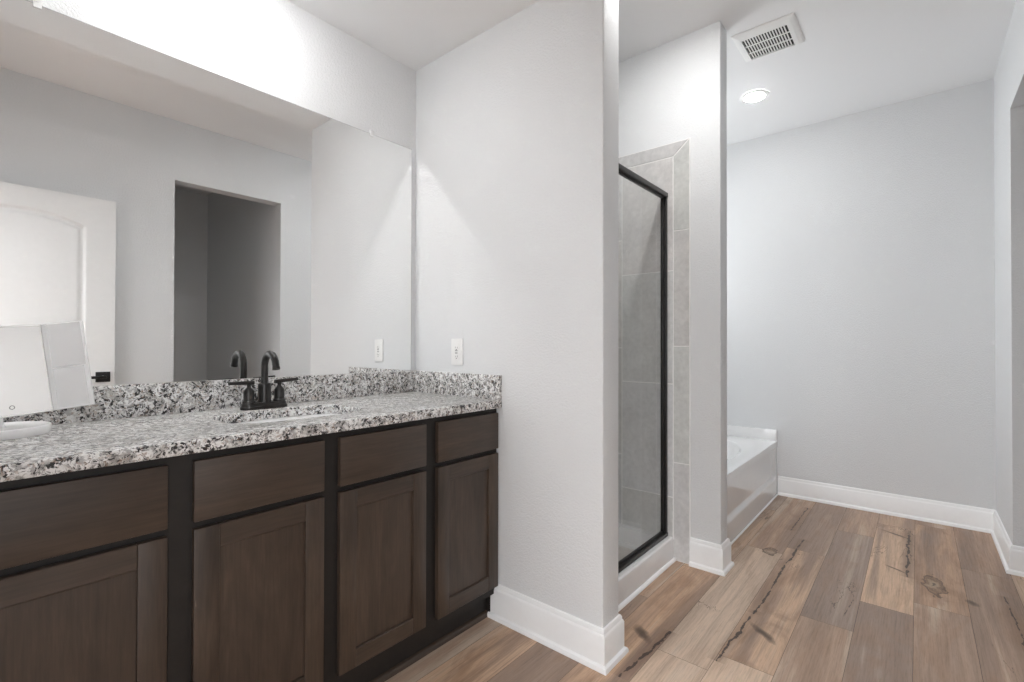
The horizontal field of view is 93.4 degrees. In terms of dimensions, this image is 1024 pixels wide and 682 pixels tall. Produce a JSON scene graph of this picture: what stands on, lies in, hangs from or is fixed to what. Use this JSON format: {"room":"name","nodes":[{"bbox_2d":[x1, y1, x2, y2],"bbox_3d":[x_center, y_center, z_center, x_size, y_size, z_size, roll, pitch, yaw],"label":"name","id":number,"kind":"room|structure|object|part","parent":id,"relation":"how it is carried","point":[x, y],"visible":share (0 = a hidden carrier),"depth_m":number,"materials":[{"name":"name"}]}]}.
{"room":"bathroom","nodes":[
{"label":"bathroom","id":0,"kind":"room"},
{"bbox_2d":[28,0,415,385],"bbox_3d":[-0.220,-0.276,2.762,0.120,2.853,4.522,0,-1,40],"label":"wall","id":1,"kind":"structure","parent":0,"point":[277,48],"depth_m":1.88,"materials":[{"name":"paint"}]},
{"bbox_2d":[0,0,411,385],"bbox_3d":[-1.000,-0.407,1.730,0.012,1.088,1.596,0,-1,40],"label":"wall mirror","id":2,"kind":"object","parent":1,"relation":"attached to","point":[197,223],"visible":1,"depth_m":1.62,"materials":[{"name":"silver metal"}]},
{"bbox_2d":[4,370,413,424],"bbox_3d":[-1.003,0.188,1.718,0.020,0.102,1.620,0,-1,40],"label":"backsplash","id":3,"kind":"structure","parent":1,"relation":"attached to","point":[147,399],"depth_m":1.64,"materials":[{"name":"stone"}]},
{"bbox_2d":[287,0,538,70],"bbox_3d":[-0.607,-1.484,1.413,1.050,0.298,1.650,0,-1,40],"label":"ceiling","id":4,"kind":"structure","parent":0,"point":[414,33],"depth_m":2.00,"materials":[{"name":"paint"}]},
{"bbox_2d":[415,0,618,627],"bbox_3d":[-0.040,-0.241,2.074,1.040,2.773,0.118,0,-1,40],"label":"wall partition","id":5,"kind":"structure","parent":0,"point":[517,124],"depth_m":1.88,"materials":[{"name":"paint"}]},
{"bbox_2d":[451,339,462,364],"bbox_3d":[-0.247,0.048,2.162,0.073,0.118,0.009,0,-1,40],"label":"wall outlet","id":6,"kind":"object","parent":5,"relation":"attached to","point":[456,344],"visible":1,"depth_m":2.16,"materials":[{"name":"white plastic"}]},
{"bbox_2d":[454,344,458,358],"bbox_3d":[-0.248,0.048,2.160,0.033,0.067,0.003,0,-1,40],"label":"receptacle","id":7,"kind":"object","parent":6,"relation":"attached to","point":[456,346],"depth_m":2.16,"materials":[{"name":"white plastic"}]},
{"bbox_2d":[412,370,501,399],"bbox_3d":[-0.266,0.193,2.169,0.568,0.102,0.020,0,-1,40],"label":"backsplash","id":8,"kind":"structure","parent":5,"relation":"attached to","point":[484,386],"depth_m":2.13,"materials":[{"name":"stone"}]},
{"bbox_2d":[487,584,628,675],"bbox_3d":[0.163,1.075,1.891,0.554,0.140,0.170,0,-1,40],"label":"baseboard","id":9,"kind":"structure","parent":5,"relation":"attached to","point":[599,649],"depth_m":1.78,"materials":[{"name":"white wood"}]},
{"bbox_2d":[619,21,726,544],"bbox_3d":[0.640,-0.234,2.810,1.134,2.773,0.111,0,-1,40],"label":"wall","id":10,"kind":"structure","parent":0,"point":[675,90],"depth_m":2.46,"materials":[{"name":"paint"}]},
{"bbox_2d":[618,138,690,563],"bbox_3d":[0.544,0.051,2.810,0.984,2.204,0.009,0,-1,40],"label":"tiled wall","id":11,"kind":"structure","parent":10,"relation":"attached to","point":[667,166],"depth_m":2.62,"materials":[{"name":"beige tile"}]},
{"bbox_2d":[689,537,733,576],"bbox_3d":[1.024,1.081,2.475,0.175,0.140,0.163,0,-1,40],"label":"baseboard","id":12,"kind":"structure","parent":10,"relation":"attached to","point":[707,556],"depth_m":2.42,"materials":[{"name":"white wood"}]},
{"bbox_2d":[385,495,1023,681],"bbox_3d":[0.804,1.137,0.628,4.284,0.001,6.412,0,-1,40],"label":"floor","id":13,"kind":"structure","parent":0,"point":[812,591],"depth_m":1.98,"materials":[{"name":"brown wood"}]},
{"bbox_2d":[0,408,497,681],"bbox_3d":[-0.791,0.705,1.548,0.556,0.870,1.638,0,-1,40],"label":"vanity cabinet","id":14,"kind":"object","parent":13,"relation":"on","point":[356,555],"visible":0.97,"depth_m":1.27,"materials":[{"name":"brown wood"}]},
{"bbox_3d":[-0.948,0.725,0.951,0.008,0.444,0.339,0,-1,40],"label":"panel","id":15,"kind":"part","parent":14,"relation":"part of","materials":[{"name":"brown wood"}]},
{"bbox_3d":[-0.944,0.360,0.951,0.018,0.147,0.443,0,-1,40],"label":"drawer","id":16,"kind":"part","parent":14,"relation":"part of","materials":[{"name":"brown wood"}]},
{"bbox_3d":[-0.944,0.725,0.948,0.018,0.548,0.443,0,-1,40],"label":"cabinet door","id":17,"kind":"part","parent":14,"relation":"part of","materials":[{"name":"brown wood"}]},
{"bbox_2d":[0,392,501,481],"bbox_3d":[-0.787,0.254,1.548,0.568,0.032,1.640,0,-1,40],"label":"countertop","id":18,"kind":"structure","parent":14,"relation":"on","point":[68,447],"depth_m":1.30,"materials":[{"name":"stone"}]},
{"bbox_2d":[0,320,94,440],"bbox_3d":[-1.269,0.089,1.191,0.188,0.290,0.348,0,-1,40],"label":"makeup mirror","id":19,"kind":"object","parent":18,"relation":"on","point":[26,380],"visible":1,"depth_m":1.23,"materials":[{"name":"white plastic"}]},
{"bbox_3d":[-1.269,0.183,1.190,0.032,0.067,0.032,0,-1,40],"label":"stem","id":20,"kind":"part","parent":19,"relation":"part of","materials":[{"name":"white plastic"}]},
{"bbox_3d":[-1.254,0.076,1.180,0.047,0.239,0.188,0,-1,37],"label":"panel","id":21,"kind":"part","parent":19,"relation":"part of","materials":[{"name":"white plastic"}]},
{"bbox_2d":[46,322,85,367],"bbox_3d":[-1.168,0.009,1.264,0.083,0.122,0.012,0,0,-27],"label":"mirror","id":22,"kind":"object","parent":19,"relation":"on","point":[65,341],"depth_m":1.26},
{"bbox_3d":[-1.164,0.062,1.266,0.115,0.235,0.032,0,0,-27],"label":"panel","id":23,"kind":"part","parent":19,"relation":"part of","materials":[{"name":"white plastic"}]},
{"bbox_2d":[53,365,89,407],"bbox_3d":[-1.151,0.118,1.260,0.077,0.111,0.011,0,0,-27],"label":"mirror","id":24,"kind":"object","parent":19,"relation":"attached to","point":[71,383],"depth_m":1.26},
{"bbox_2d":[228,350,297,410],"bbox_3d":[-0.855,0.136,1.699,0.134,0.206,0.238,0,-1,40],"label":"faucet","id":25,"kind":"object","parent":18,"relation":"on","point":[264,401],"visible":1,"depth_m":1.70,"materials":[{"name":"black metal"}]},
{"bbox_3d":[-0.933,0.146,1.664,0.015,0.014,0.083,0,-1,38],"label":"lever","id":26,"kind":"part","parent":25,"relation":"part of","materials":[{"name":"brown metal"}]},
{"bbox_3d":[-0.918,0.183,1.683,0.041,0.067,0.041,0,-1,40],"label":"handle","id":27,"kind":"part","parent":25,"relation":"part of","materials":[{"name":"brown metal"}]},
{"bbox_3d":[-0.884,0.228,1.723,0.058,0.023,0.160,0,-1,40],"label":"plate","id":28,"kind":"part","parent":25,"relation":"part of","materials":[{"name":"brown metal"}]},
{"bbox_3d":[-0.884,0.183,1.723,0.047,0.069,0.047,0,-1,40],"label":"spout","id":29,"kind":"part","parent":25,"relation":"part of","materials":[{"name":"brown metal"}]},
{"bbox_3d":[-0.848,0.092,1.694,0.117,0.118,0.026,0,-1,40],"label":"spout","id":30,"kind":"part","parent":25,"relation":"part of","materials":[{"name":"brown metal"}]},
{"bbox_3d":[-0.850,0.184,1.764,0.041,0.067,0.041,0,-1,40],"label":"handle","id":31,"kind":"part","parent":25,"relation":"part of","materials":[{"name":"brown metal"}]},
{"bbox_3d":[-0.833,0.145,1.782,0.015,0.018,0.083,0,-1,42],"label":"lever","id":32,"kind":"part","parent":25,"relation":"part of","materials":[{"name":"brown metal"}]},
{"bbox_2d":[236,414,336,423],"bbox_3d":[-0.729,0.345,1.599,0.324,0.148,0.476,0,-1,40],"label":"sink","id":33,"kind":"object","parent":18,"relation":"in","point":[311,415],"visible":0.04,"depth_m":1.73,"materials":[{"name":"white ceramic"}]},
{"bbox_3d":[-0.661,0.728,1.285,0.018,0.548,0.332,0,-1,40],"label":"cabinet door","id":34,"kind":"part","parent":14,"relation":"part of","materials":[{"name":"brown wood"}]},
{"bbox_3d":[-0.660,0.363,1.288,0.018,0.147,0.332,0,-1,40],"label":"drawer","id":35,"kind":"part","parent":14,"relation":"part of","materials":[{"name":"brown wood"}]},
{"bbox_3d":[-0.664,0.729,1.288,0.008,0.444,0.228,0,-1,40],"label":"panel","id":36,"kind":"part","parent":14,"relation":"part of","materials":[{"name":"brown wood"}]},
{"bbox_3d":[-0.415,0.731,1.578,0.018,0.548,0.332,0,-1,40],"label":"cabinet door","id":37,"kind":"part","parent":14,"relation":"part of","materials":[{"name":"brown wood"}]},
{"bbox_3d":[-0.414,0.366,1.581,0.018,0.147,0.332,0,-1,40],"label":"drawer","id":38,"kind":"part","parent":14,"relation":"part of","materials":[{"name":"brown wood"}]},
{"bbox_3d":[-0.418,0.731,1.580,0.008,0.444,0.228,0,-1,40],"label":"panel","id":39,"kind":"part","parent":14,"relation":"part of","materials":[{"name":"brown wood"}]},
{"bbox_3d":[-0.619,1.129,1.399,0.016,0.020,1.606,0,-1,40],"label":"shoe moulding","id":40,"kind":"part","parent":14,"relation":"part of","materials":[{"name":"brown wood"}]},
{"bbox_3d":[-0.168,0.369,1.874,0.018,0.147,0.327,0,-1,40],"label":"drawer","id":41,"kind":"part","parent":14,"relation":"part of","materials":[{"name":"brown wood"}]},
{"bbox_3d":[-0.169,0.734,1.871,0.018,0.548,0.327,0,-1,40],"label":"cabinet door","id":42,"kind":"part","parent":14,"relation":"part of","materials":[{"name":"brown wood"}]},
{"bbox_3d":[-0.172,0.734,1.874,0.008,0.444,0.223,0,-1,40],"label":"panel","id":43,"kind":"part","parent":14,"relation":"part of","materials":[{"name":"brown wood"}]},
{"bbox_2d":[618,523,673,604],"bbox_3d":[0.230,1.090,2.491,0.890,0.120,0.869,0,-1,40],"label":"shower pan","id":44,"kind":"object","parent":13,"relation":"on","point":[630,538],"visible":0.03,"depth_m":2.39,"materials":[{"name":"white plastic"}]},
{"bbox_2d":[618,163,667,573],"bbox_3d":[0.536,0.119,2.243,0.038,1.820,0.869,0,-1,40],"label":"shower door","id":45,"kind":"structure","parent":44,"relation":"on","point":[624,172],"depth_m":2.55,"materials":[{"name":"brown metal"}]},
{"bbox_3d":[0.534,1.020,2.236,0.038,0.018,0.869,0,-1,40],"label":"sill rail","id":46,"kind":"part","parent":45,"relation":"part of","materials":[{"name":"brown metal"}]},
{"bbox_3d":[0.538,-0.779,2.250,0.038,0.024,0.869,0,-1,40],"label":"header rail","id":47,"kind":"part","parent":45,"relation":"part of","materials":[{"name":"brown metal"}]},
{"bbox_2d":[618,557,675,611],"bbox_3d":[0.575,1.141,2.200,0.013,0.014,0.885,0,-1,40],"label":"trim","id":48,"kind":"structure","parent":44,"relation":"attached to","point":[650,580],"depth_m":2.25,"materials":[{"name":"white wood"}]},
{"bbox_2d":[727,425,777,541],"bbox_3d":[1.129,0.914,3.437,1.066,0.489,1.491,0,-1,40],"label":"bathtub","id":49,"kind":"object","parent":13,"relation":"on","point":[751,451],"visible":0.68,"depth_m":3.25,"materials":[{"name":"white ceramic"}]},
{"bbox_2d":[731,494,777,544],"bbox_3d":[1.532,1.153,3.080,0.007,0.008,1.468,0,-1,40],"label":"trim","id":50,"kind":"structure","parent":49,"relation":"attached to","point":[776,495],"depth_m":3.10,"materials":[{"name":"white wood"}]},
{"bbox_2d":[619,0,1015,144],"bbox_3d":[1.411,-1.659,1.418,4.354,0.100,4.502,0,-1,40],"label":"ceiling","id":51,"kind":"structure","parent":0,"point":[855,56],"depth_m":2.64,"materials":[{"name":"paint"}]},
{"bbox_2d":[740,89,768,102],"bbox_3d":[1.580,-1.587,3.144,0.172,0.016,0.172,0,-1,40],"label":"recessed light","id":52,"kind":"object","parent":51,"relation":"in","point":[753,96],"visible":1,"depth_m":3.12,"materials":[{"name":"white plastic"}]},
{"bbox_2d":[731,12,804,61],"bbox_3d":[1.355,-1.592,2.554,0.290,0.016,0.290,0,-1,40],"label":"ceiling vent","id":53,"kind":"object","parent":51,"relation":"in","point":[784,32],"visible":1,"depth_m":2.53,"materials":[{"name":"white plastic"}]},
{"bbox_2d":[727,78,995,509],"bbox_3d":[2.147,-0.264,3.648,2.364,2.853,0.120,0,-1,40],"label":"wall","id":54,"kind":"structure","parent":0,"point":[861,245],"depth_m":3.30,"materials":[{"name":"paint"}]},
{"bbox_2d":[778,476,1023,576],"bbox_3d":[2.292,1.088,2.984,1.287,0.140,0.691,0,-1,40],"label":"baseboard","id":55,"kind":"structure","parent":54,"relation":"attached to","point":[985,520],"depth_m":3.14,"materials":[{"name":"white wood"}]},
{"bbox_2d":[994,0,1023,546],"bbox_3d":[1.556,-0.284,1.204,0.115,2.853,4.382,0,-1,40],"label":"wall","id":56,"kind":"structure","parent":0,"point":[1009,74],"depth_m":2.44,"materials":[{"name":"paint"}]}
]}

